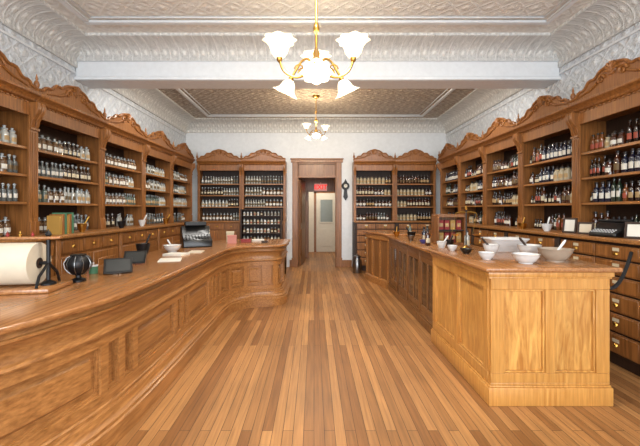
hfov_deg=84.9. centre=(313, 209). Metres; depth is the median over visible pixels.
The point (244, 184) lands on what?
shelf
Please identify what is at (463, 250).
bowl
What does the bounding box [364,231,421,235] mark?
countertop
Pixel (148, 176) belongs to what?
shelf
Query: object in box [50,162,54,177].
glass bottle
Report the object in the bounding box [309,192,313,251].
wall
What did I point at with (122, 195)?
glass jar
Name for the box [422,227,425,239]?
medicine bottle
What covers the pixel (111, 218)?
glass bottle
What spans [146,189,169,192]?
shelf
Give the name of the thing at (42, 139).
glass jar
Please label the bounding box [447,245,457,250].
bowl
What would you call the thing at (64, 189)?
glass bottle
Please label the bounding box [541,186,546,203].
medicine bottle
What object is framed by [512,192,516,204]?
glass jar
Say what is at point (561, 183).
shelf
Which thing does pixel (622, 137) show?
glass jar
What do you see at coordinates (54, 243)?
base cabinet
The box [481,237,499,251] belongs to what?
mortar
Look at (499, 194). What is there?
medicine bottle
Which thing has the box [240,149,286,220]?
shelving unit
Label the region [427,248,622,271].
countertop
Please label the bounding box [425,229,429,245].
medicine bottle
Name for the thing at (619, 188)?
bottle
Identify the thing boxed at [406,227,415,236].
mortar
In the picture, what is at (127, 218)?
glass bottle
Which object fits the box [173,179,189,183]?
shelf
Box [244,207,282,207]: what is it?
shelf
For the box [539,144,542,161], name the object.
bottle
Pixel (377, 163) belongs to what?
shelving unit
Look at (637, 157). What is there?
medicine bottle
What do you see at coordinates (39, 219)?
glass jar
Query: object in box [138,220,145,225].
bowl
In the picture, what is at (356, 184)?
shelf
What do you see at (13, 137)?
glass jar
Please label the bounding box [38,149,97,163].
shelf
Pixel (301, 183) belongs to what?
door
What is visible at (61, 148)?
glass jar
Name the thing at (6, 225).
glass jar
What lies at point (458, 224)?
box
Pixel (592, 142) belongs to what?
medicine bottle
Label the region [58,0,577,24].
trim
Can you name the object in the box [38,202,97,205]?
shelf
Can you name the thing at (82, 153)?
glass jar
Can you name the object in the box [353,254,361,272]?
milk can
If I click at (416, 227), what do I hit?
base cabinet
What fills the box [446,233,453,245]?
mortar
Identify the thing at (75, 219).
glass bottle
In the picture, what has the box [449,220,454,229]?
box
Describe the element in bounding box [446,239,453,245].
bowl
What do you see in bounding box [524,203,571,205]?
shelf
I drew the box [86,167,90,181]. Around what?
glass bottle
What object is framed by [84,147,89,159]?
glass jar
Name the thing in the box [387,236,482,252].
countertop
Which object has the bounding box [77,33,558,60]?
trim
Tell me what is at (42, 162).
glass bottle
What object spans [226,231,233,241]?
carton
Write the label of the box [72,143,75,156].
glass bottle
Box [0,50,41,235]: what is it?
shelving unit
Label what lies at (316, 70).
chandelier
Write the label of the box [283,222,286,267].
base cabinet
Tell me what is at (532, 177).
glass jar
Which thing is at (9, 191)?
glass bottle
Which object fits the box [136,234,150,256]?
mortar
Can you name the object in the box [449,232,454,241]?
box
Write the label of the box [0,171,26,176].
shelf
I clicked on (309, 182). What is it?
wall
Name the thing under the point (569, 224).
picture frame
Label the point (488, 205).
shelf
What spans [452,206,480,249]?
balance scale
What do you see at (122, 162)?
glass jar
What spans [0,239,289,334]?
countertop
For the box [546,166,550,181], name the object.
medicine bottle
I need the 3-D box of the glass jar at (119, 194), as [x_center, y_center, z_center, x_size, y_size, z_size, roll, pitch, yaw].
[-3.008,-0.176,5.415,0.075,0.184,0.075,0,0,7]
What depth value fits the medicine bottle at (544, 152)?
4.70 m
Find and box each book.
[47,216,61,234]
[49,214,64,233]
[52,213,66,233]
[67,213,73,232]
[67,214,71,233]
[67,215,68,233]
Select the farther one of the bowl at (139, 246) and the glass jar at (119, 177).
the glass jar at (119, 177)
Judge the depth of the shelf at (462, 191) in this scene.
6.85 m
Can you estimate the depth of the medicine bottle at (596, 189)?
3.84 m
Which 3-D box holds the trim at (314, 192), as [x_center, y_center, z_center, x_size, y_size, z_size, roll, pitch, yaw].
[0.430,0.390,12.085,0.860,2.120,0.029,0,0,0]
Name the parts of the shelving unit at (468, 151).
panel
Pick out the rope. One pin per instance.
(630, 255)
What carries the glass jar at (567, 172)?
on the shelving unit at (546, 123)
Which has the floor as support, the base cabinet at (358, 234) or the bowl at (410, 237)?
the base cabinet at (358, 234)
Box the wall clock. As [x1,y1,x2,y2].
[342,179,348,199]
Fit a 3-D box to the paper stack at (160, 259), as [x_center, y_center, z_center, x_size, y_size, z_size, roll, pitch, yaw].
[-1.520,0.526,3.699,0.220,0.007,0.262,0,0,-17]
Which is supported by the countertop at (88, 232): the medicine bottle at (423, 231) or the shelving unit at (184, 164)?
the shelving unit at (184, 164)
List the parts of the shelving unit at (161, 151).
panel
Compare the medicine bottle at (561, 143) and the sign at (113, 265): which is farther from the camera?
the medicine bottle at (561, 143)
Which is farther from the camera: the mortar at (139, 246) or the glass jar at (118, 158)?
the glass jar at (118, 158)
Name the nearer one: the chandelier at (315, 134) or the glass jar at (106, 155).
the glass jar at (106, 155)
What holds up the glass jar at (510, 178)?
on the shelving unit at (499, 143)
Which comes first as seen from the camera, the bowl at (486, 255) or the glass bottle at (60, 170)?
the bowl at (486, 255)
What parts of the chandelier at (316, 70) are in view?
lamp shade, lamp shade, arm, arm, lamp shade, rod, lamp shade, bulb, arm, arm, lamp shade, lamp shade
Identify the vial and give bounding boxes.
[544,194,547,203]
[548,193,551,202]
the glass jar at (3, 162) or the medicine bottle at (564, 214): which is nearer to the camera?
the glass jar at (3, 162)
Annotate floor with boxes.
[115,252,639,445]
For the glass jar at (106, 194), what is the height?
0.178 m
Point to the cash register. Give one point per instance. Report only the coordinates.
(193, 234)
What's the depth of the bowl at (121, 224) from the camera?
4.96 m
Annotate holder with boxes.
[0,229,72,294]
[63,253,92,282]
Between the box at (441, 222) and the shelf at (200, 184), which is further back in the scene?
the shelf at (200, 184)
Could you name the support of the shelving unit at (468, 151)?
on the countertop at (540, 231)
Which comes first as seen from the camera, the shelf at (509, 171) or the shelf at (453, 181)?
the shelf at (509, 171)
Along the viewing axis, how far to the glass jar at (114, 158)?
5.26 m
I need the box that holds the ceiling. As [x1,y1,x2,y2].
[44,0,592,117]
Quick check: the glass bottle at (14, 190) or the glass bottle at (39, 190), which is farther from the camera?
the glass bottle at (39, 190)
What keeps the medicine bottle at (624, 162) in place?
on the shelving unit at (607, 102)
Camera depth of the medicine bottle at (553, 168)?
4.55 m
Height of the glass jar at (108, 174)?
0.188 m
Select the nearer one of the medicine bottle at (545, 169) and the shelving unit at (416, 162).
the medicine bottle at (545, 169)
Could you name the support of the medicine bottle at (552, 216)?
on the countertop at (540, 231)
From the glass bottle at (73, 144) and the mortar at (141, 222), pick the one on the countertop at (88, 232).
the mortar at (141, 222)
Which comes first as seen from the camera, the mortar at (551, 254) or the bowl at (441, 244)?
the mortar at (551, 254)
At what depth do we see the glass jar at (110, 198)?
5.13 m
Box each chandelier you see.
[262,0,370,98]
[302,95,329,140]
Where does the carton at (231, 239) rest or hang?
on the counter at (82, 363)
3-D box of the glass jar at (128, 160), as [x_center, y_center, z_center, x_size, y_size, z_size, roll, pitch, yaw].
[-3.007,-0.739,5.669,0.080,0.190,0.080,0,0,4]
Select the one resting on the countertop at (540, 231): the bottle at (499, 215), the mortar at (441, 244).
the bottle at (499, 215)
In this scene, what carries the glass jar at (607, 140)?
on the shelving unit at (607, 102)
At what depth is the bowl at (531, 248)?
3.16 m
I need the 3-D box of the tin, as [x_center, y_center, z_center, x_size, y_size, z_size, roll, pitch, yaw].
[-1.840,0.492,2.920,0.069,0.074,0.068,0,0,0]
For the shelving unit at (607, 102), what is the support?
on the countertop at (540, 231)
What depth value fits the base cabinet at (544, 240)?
4.36 m
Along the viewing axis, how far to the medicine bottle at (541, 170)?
4.76 m
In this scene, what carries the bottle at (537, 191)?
on the shelving unit at (546, 123)
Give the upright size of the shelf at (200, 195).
0.027 m
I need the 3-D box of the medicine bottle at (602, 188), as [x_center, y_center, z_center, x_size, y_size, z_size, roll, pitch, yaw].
[3.118,-0.195,3.778,0.065,0.220,0.065,0,0,-2]
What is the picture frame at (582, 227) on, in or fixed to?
on the countertop at (540, 231)
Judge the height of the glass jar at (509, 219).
0.195 m
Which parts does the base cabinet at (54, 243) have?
drawer, door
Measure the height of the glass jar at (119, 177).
0.179 m
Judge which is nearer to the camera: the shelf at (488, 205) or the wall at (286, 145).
the shelf at (488, 205)
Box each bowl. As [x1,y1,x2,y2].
[76,223,87,231]
[117,221,125,227]
[136,243,149,256]
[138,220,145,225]
[163,244,181,251]
[393,231,399,236]
[407,235,414,240]
[436,241,446,247]
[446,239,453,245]
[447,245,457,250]
[460,248,471,253]
[478,251,495,259]
[482,244,499,251]
[511,252,540,263]
[517,244,541,252]
[518,223,527,228]
[537,247,574,261]
[541,224,552,230]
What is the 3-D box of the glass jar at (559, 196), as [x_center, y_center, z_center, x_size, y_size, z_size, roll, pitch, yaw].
[3.115,-0.163,4.434,0.068,0.158,0.068,0,0,0]
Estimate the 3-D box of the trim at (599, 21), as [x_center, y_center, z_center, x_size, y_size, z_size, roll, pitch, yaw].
[3.180,-2.095,1.190,0.360,0.310,7.180,0,0,0]
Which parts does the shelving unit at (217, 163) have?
panel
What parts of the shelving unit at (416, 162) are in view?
panel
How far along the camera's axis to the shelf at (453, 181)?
7.90 m
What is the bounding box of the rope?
[609,251,632,289]
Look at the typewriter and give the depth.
3.37 m
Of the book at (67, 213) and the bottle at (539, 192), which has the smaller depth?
the book at (67, 213)
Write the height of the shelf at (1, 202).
0.027 m
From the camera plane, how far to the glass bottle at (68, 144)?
4.30 m
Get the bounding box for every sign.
[103,257,132,274]
[123,250,146,263]
[314,182,326,190]
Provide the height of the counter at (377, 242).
1.010 m
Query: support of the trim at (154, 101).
attached to the wall at (31, 63)
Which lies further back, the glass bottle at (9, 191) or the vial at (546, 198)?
the vial at (546, 198)
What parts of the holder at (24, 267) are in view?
board, frame post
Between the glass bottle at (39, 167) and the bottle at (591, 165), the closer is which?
the glass bottle at (39, 167)
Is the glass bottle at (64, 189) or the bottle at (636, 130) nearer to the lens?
the bottle at (636, 130)
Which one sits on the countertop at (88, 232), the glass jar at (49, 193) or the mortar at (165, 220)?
the mortar at (165, 220)
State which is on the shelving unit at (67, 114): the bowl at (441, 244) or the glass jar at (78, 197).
the glass jar at (78, 197)
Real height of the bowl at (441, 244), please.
0.090 m
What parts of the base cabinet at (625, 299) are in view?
drawer, drawer, drawer, drawer, drawer, drawer, drawer, drawer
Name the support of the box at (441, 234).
in the display case
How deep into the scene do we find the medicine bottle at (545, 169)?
4.69 m
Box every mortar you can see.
[76,216,89,231]
[117,215,126,227]
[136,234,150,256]
[138,215,146,225]
[163,214,169,223]
[163,239,181,251]
[393,227,399,236]
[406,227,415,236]
[436,236,448,247]
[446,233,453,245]
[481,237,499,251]
[517,237,541,252]
[518,217,527,228]
[537,240,574,261]
[541,217,552,230]
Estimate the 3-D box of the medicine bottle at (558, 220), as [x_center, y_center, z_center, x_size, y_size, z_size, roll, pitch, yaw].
[3.148,0.150,4.497,0.061,0.210,0.061,0,0,6]
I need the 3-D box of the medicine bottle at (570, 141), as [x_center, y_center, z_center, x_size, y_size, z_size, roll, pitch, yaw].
[3.116,-0.746,4.256,0.061,0.203,0.062,0,0,3]
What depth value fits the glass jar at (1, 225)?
3.38 m
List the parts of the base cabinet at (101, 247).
drawer, door, drawer, door, drawer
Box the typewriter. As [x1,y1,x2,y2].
[589,219,633,237]
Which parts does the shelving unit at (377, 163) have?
panel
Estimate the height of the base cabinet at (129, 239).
1.149 m
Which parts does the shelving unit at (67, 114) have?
panel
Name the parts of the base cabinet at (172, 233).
drawer, door, drawer, door, drawer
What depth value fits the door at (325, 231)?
12.05 m
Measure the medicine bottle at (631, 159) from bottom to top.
0.236 m
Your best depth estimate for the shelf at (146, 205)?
6.46 m
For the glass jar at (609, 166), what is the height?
0.180 m
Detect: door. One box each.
[299,180,304,264]
[316,193,334,251]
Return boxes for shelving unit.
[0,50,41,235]
[33,74,107,234]
[102,107,148,228]
[144,128,175,224]
[172,141,195,222]
[196,149,241,220]
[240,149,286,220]
[352,149,395,220]
[394,149,436,220]
[437,143,458,213]
[455,132,483,224]
[480,117,519,227]
[515,95,575,227]
[569,57,639,232]
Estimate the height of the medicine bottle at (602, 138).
0.192 m
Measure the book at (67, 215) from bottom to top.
0.200 m
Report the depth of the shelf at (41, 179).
4.25 m
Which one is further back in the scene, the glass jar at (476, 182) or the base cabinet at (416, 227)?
the base cabinet at (416, 227)
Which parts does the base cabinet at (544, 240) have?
drawer, drawer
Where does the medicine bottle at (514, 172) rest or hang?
on the shelving unit at (499, 143)
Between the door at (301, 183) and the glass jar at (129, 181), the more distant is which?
the door at (301, 183)
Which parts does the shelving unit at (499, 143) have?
panel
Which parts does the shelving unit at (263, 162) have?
panel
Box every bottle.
[0,183,6,200]
[6,184,11,200]
[7,154,12,171]
[11,183,17,201]
[12,155,17,172]
[38,161,40,175]
[38,184,41,201]
[40,161,44,175]
[41,185,46,201]
[45,162,49,176]
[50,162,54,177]
[54,163,58,177]
[58,164,62,178]
[62,163,66,178]
[63,141,67,155]
[63,187,67,202]
[66,165,70,179]
[67,142,71,155]
[67,187,70,202]
[71,165,74,179]
[71,188,74,202]
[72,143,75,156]
[74,166,78,180]
[74,215,77,229]
[76,145,79,157]
[79,166,83,180]
[83,167,86,181]
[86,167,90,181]
[106,214,109,226]
[110,214,113,226]
[125,214,128,225]
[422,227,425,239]
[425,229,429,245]
[464,230,469,246]
[494,192,497,204]
[497,191,500,204]
[498,211,500,224]
[503,193,505,204]
[512,171,515,185]
[513,155,515,166]
[532,147,536,162]
[535,187,538,203]
[536,149,539,162]
[538,187,540,203]
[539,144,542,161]
[539,169,542,182]
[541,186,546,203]
[542,146,546,160]
[543,167,546,181]
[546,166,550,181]
[547,145,550,159]
[550,143,554,158]
[550,166,554,180]
[550,215,553,228]
[554,143,558,158]
[554,187,557,202]
[554,213,556,229]
[556,214,560,229]
[558,142,562,157]
[561,213,565,229]
[562,141,566,156]
[562,186,566,202]
[566,185,570,202]
[567,140,571,155]
[590,135,594,150]
[590,160,592,176]
[592,212,598,228]
[593,158,596,175]
[593,182,599,201]
[595,133,599,149]
[597,158,601,175]
[599,132,604,148]
[599,182,605,201]
[602,156,606,174]
[604,211,610,218]
[605,182,610,201]
[611,178,616,201]
[613,151,621,173]
[616,178,622,201]
[621,152,627,172]
[622,182,627,200]
[627,120,632,142]
[628,148,635,171]
[628,181,635,200]
[633,118,639,141]
[634,148,639,170]
[635,180,639,200]
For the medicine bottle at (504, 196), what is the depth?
5.69 m
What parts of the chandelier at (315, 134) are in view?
lamp shade, lamp shade, lamp shade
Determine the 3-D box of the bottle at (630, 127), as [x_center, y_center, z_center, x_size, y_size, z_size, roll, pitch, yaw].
[3.117,-0.767,3.450,0.051,0.244,0.051,0,0,-14]
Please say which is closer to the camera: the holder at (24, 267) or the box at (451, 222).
the holder at (24, 267)
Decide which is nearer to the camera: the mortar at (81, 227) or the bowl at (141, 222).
the mortar at (81, 227)
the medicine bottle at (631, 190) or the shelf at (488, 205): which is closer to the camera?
the medicine bottle at (631, 190)
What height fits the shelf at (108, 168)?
0.027 m
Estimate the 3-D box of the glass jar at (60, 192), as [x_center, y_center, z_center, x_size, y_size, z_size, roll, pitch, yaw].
[-3.013,-0.173,4.159,0.075,0.177,0.076,0,0,-8]
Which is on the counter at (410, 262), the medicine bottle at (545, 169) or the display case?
the display case
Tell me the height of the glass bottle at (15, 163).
0.191 m
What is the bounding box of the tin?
[89,264,97,273]
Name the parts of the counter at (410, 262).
door glass, door, door glass, door glass, door, door glass, panel frame, door glass, door, door glass, door glass, door, door glass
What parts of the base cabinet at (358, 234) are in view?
drawer, drawer, drawer, drawer, drawer, drawer, drawer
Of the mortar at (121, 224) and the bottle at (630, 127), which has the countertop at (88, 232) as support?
the mortar at (121, 224)
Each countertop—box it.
[0,221,189,242]
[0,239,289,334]
[200,220,286,222]
[352,220,430,222]
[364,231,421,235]
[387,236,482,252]
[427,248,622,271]
[430,221,639,245]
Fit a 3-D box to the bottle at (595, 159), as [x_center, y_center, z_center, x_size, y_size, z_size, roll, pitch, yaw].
[3.114,-0.472,3.873,0.044,0.214,0.044,0,0,8]
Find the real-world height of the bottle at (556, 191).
0.216 m
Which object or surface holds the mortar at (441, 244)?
on the counter at (410, 262)
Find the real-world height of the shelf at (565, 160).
0.027 m
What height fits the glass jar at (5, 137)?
0.185 m
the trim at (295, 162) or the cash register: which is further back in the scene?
the trim at (295, 162)
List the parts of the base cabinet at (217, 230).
door, drawer, door, drawer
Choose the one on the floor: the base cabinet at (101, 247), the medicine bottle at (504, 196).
the base cabinet at (101, 247)
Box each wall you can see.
[0,23,185,146]
[186,133,445,266]
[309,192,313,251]
[446,22,639,146]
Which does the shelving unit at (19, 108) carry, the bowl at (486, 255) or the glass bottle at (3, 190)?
the glass bottle at (3, 190)
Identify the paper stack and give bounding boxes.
[157,258,181,261]
[163,252,189,255]
[188,250,203,252]
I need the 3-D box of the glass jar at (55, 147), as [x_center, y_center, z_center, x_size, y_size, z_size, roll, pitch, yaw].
[-3.013,-0.737,4.067,0.078,0.186,0.078,0,0,2]
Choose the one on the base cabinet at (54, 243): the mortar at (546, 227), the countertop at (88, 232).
the countertop at (88, 232)
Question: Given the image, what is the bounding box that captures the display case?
[431,214,464,244]
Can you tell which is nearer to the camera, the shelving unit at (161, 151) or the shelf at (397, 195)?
the shelving unit at (161, 151)
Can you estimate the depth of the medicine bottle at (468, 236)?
4.27 m
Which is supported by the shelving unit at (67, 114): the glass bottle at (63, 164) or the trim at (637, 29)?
the glass bottle at (63, 164)
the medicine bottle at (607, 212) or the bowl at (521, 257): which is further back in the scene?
the medicine bottle at (607, 212)
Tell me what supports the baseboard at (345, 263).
attached to the wall at (286, 145)
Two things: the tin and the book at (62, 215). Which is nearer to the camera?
the tin
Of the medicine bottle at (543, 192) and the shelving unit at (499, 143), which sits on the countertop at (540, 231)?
the shelving unit at (499, 143)
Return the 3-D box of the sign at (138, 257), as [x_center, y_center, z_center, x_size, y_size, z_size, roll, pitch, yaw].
[-1.755,0.465,3.429,0.200,0.121,0.108,0,0,-17]
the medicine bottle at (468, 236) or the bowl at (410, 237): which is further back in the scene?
the bowl at (410, 237)
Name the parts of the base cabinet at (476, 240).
drawer, drawer, drawer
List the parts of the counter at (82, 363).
panel, panel, panel, cornice moulding, panel, panel, panel, panel, panel, panel, panel, panel, panel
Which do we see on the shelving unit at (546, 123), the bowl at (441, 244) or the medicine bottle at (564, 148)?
the medicine bottle at (564, 148)
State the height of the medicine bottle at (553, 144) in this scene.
0.225 m
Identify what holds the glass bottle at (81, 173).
on the shelving unit at (67, 114)
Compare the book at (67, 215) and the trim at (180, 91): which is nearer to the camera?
the book at (67, 215)
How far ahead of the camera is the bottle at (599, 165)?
3.80 m
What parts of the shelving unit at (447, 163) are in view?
panel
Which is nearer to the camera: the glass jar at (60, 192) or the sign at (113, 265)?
the sign at (113, 265)
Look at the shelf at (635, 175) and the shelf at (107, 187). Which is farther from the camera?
the shelf at (107, 187)
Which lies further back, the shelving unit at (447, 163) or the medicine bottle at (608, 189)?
the shelving unit at (447, 163)
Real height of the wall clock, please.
0.545 m
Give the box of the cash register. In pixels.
[180,221,211,247]
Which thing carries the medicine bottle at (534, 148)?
on the shelving unit at (546, 123)
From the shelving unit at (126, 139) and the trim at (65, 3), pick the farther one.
the shelving unit at (126, 139)
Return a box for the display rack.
[240,209,282,238]
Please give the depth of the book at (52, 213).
3.76 m
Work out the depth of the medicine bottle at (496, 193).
5.94 m
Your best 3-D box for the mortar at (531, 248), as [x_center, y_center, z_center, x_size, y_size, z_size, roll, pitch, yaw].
[1.980,0.335,3.220,0.206,0.169,0.206,0,0,0]
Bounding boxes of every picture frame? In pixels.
[562,218,577,232]
[577,222,594,234]
[624,222,639,238]
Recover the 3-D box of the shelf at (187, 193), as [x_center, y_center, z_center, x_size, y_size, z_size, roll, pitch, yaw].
[-3.067,-0.350,7.705,0.305,0.027,1.124,0,0,0]
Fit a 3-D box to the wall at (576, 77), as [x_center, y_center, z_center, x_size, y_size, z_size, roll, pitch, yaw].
[3.410,-0.450,3.300,0.100,3.800,11.400,0,0,0]
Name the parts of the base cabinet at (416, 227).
drawer, drawer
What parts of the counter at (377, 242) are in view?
panel frame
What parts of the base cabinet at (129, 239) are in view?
drawer, door, drawer, door, drawer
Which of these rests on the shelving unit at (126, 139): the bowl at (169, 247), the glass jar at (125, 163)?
the glass jar at (125, 163)
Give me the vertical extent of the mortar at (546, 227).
0.174 m
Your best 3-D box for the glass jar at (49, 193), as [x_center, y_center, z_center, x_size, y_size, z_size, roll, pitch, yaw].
[-3.021,-0.173,3.983,0.075,0.178,0.076,0,0,-14]
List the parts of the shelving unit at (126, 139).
panel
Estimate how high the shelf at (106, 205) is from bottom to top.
0.027 m
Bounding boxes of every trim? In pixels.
[0,0,84,67]
[0,28,186,136]
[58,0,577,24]
[74,61,560,79]
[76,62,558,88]
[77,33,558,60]
[112,89,194,133]
[176,89,454,116]
[186,118,444,132]
[290,158,343,266]
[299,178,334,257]
[314,192,334,251]
[437,89,522,133]
[445,27,639,136]
[550,0,639,67]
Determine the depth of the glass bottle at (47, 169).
3.94 m
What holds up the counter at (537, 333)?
on the floor
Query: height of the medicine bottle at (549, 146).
0.216 m
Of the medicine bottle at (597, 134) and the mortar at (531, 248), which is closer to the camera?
the mortar at (531, 248)
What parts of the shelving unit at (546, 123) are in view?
panel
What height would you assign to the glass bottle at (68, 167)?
0.193 m
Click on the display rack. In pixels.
(242, 217)
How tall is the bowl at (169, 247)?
0.085 m
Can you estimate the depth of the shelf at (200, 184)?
8.55 m
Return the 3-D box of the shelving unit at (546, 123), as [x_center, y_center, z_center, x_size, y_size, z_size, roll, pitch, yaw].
[3.121,-0.609,4.546,0.438,1.736,1.105,0,0,0]
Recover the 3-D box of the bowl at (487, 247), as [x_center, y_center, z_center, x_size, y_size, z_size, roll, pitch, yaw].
[1.700,0.374,3.360,0.154,0.090,0.154,0,0,0]
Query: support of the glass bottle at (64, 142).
on the shelving unit at (67, 114)
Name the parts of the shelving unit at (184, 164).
panel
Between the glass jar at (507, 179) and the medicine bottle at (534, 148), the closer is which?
the medicine bottle at (534, 148)
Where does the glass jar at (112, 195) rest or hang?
on the shelving unit at (126, 139)
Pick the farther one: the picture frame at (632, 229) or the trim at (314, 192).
the trim at (314, 192)
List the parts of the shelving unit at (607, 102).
panel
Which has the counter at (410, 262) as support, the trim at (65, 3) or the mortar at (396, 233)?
the mortar at (396, 233)
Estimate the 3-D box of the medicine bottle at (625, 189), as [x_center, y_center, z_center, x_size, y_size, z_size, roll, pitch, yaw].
[3.119,-0.179,3.497,0.056,0.190,0.056,0,0,9]
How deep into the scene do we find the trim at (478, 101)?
7.08 m
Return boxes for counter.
[0,239,290,445]
[364,231,421,288]
[387,236,482,334]
[427,248,622,405]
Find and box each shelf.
[0,141,26,148]
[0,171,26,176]
[0,201,26,203]
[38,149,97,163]
[38,176,97,184]
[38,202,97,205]
[105,164,140,172]
[105,184,140,189]
[105,204,140,206]
[146,173,169,178]
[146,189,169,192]
[146,205,169,206]
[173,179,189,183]
[173,192,189,195]
[200,184,238,184]
[200,195,238,196]
[200,207,238,207]
[244,184,282,184]
[244,195,282,196]
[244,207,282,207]
[356,184,391,184]
[356,195,391,196]
[356,207,391,207]
[397,184,432,184]
[397,195,432,196]
[397,207,432,207]
[442,179,457,183]
[442,193,457,195]
[461,174,482,179]
[461,190,482,193]
[487,167,517,174]
[487,185,517,190]
[487,204,517,206]
[524,155,571,166]
[524,179,571,186]
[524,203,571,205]
[581,141,639,154]
[581,171,639,179]
[581,201,639,204]
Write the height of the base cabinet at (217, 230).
1.149 m
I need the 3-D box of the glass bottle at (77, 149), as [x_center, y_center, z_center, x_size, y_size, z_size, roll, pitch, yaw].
[-3.006,-0.738,4.446,0.057,0.188,0.058,0,0,-12]
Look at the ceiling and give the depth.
4.29 m
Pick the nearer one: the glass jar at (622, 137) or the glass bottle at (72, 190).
the glass jar at (622, 137)
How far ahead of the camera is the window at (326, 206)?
12.04 m
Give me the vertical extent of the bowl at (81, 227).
0.100 m
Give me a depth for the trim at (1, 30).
4.51 m
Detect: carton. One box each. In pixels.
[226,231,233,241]
[227,235,236,243]
[241,239,250,242]
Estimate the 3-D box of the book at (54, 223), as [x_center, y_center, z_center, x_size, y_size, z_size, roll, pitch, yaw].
[-2.740,0.159,3.696,0.140,0.200,0.032,0,0,0]
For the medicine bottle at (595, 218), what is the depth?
3.90 m
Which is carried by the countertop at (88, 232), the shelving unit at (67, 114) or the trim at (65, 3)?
the shelving unit at (67, 114)
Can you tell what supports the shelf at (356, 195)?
attached to the shelving unit at (377, 163)
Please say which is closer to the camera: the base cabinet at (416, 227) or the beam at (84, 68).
the beam at (84, 68)
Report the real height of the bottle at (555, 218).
0.214 m
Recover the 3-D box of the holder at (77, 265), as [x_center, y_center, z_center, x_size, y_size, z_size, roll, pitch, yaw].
[-1.750,0.429,2.600,0.177,0.200,0.186,0,0,-17]
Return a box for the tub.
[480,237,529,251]
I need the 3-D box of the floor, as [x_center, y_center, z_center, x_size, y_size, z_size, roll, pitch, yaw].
[0.050,1.500,4.950,6.820,0.100,14.900,0,0,0]
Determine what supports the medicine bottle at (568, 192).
on the shelving unit at (546, 123)
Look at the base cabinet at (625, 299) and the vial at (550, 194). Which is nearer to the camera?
the base cabinet at (625, 299)
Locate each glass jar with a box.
[0,125,9,142]
[0,153,6,171]
[0,220,2,236]
[1,216,10,235]
[8,128,16,143]
[38,137,40,149]
[38,217,42,232]
[39,135,46,150]
[42,217,46,232]
[45,137,51,151]
[46,187,52,201]
[51,139,58,153]
[51,188,58,202]
[57,140,63,154]
[57,188,63,202]
[75,188,81,202]
[78,146,84,158]
[80,189,84,202]
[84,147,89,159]
[84,189,89,203]
[105,153,109,164]
[105,192,108,203]
[107,173,111,184]
[108,193,111,203]
[109,154,112,165]
[111,174,115,184]
[111,193,115,203]
[112,156,117,165]
[114,193,118,203]
[116,156,120,166]
[118,175,122,185]
[118,193,121,203]
[120,157,123,167]
[121,193,124,204]
[123,158,126,168]
[126,159,130,169]
[127,176,130,186]
[130,159,133,169]
[474,180,478,190]
[499,194,502,204]
[504,214,507,225]
[505,176,508,186]
[507,214,512,225]
[508,176,511,186]
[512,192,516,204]
[530,172,535,183]
[553,166,559,180]
[557,191,561,202]
[558,165,564,180]
[564,164,570,179]
[604,134,611,147]
[605,158,613,174]
[610,131,618,146]
[617,129,626,144]
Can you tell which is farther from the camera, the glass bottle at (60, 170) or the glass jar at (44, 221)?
the glass bottle at (60, 170)
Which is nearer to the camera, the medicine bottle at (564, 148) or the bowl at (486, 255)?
the bowl at (486, 255)
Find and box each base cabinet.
[40,239,58,276]
[59,232,120,274]
[121,228,158,257]
[159,225,183,248]
[206,223,239,240]
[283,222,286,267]
[352,222,396,270]
[397,223,430,235]
[467,227,471,244]
[472,227,504,246]
[505,231,556,246]
[557,237,639,376]
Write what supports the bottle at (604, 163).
on the shelving unit at (607, 102)
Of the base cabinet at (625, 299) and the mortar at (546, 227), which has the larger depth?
the mortar at (546, 227)
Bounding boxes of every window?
[299,164,334,174]
[320,200,332,221]
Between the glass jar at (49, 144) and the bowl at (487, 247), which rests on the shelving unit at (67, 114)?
the glass jar at (49, 144)
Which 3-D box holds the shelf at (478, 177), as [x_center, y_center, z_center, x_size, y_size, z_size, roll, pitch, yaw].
[3.167,-0.630,6.675,0.305,0.027,1.024,0,0,0]
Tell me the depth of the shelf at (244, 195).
8.67 m
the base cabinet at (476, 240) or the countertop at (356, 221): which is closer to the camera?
the base cabinet at (476, 240)
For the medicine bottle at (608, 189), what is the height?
0.214 m
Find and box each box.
[439,220,443,229]
[439,232,443,240]
[443,232,448,239]
[444,220,448,229]
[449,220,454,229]
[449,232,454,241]
[455,220,460,229]
[455,232,460,241]
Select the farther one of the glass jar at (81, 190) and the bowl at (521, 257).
the glass jar at (81, 190)
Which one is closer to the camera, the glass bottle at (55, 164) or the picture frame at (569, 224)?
the picture frame at (569, 224)
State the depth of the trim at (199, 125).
8.81 m
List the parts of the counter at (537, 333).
panel, panel, moulding, panel, panel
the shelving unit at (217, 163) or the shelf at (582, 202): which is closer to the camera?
the shelf at (582, 202)
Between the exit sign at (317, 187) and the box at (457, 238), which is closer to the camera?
the box at (457, 238)
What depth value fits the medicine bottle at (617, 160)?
3.57 m
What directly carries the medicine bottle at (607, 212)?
on the countertop at (540, 231)
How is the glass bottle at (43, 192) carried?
on the shelving unit at (67, 114)
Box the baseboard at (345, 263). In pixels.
[342,260,351,266]
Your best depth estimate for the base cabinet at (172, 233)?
6.40 m
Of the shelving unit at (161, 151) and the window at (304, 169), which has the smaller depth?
the shelving unit at (161, 151)
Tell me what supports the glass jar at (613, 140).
on the shelving unit at (607, 102)
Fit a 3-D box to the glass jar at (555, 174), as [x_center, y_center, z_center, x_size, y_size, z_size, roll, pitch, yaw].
[3.114,-0.463,4.478,0.085,0.197,0.086,0,0,4]

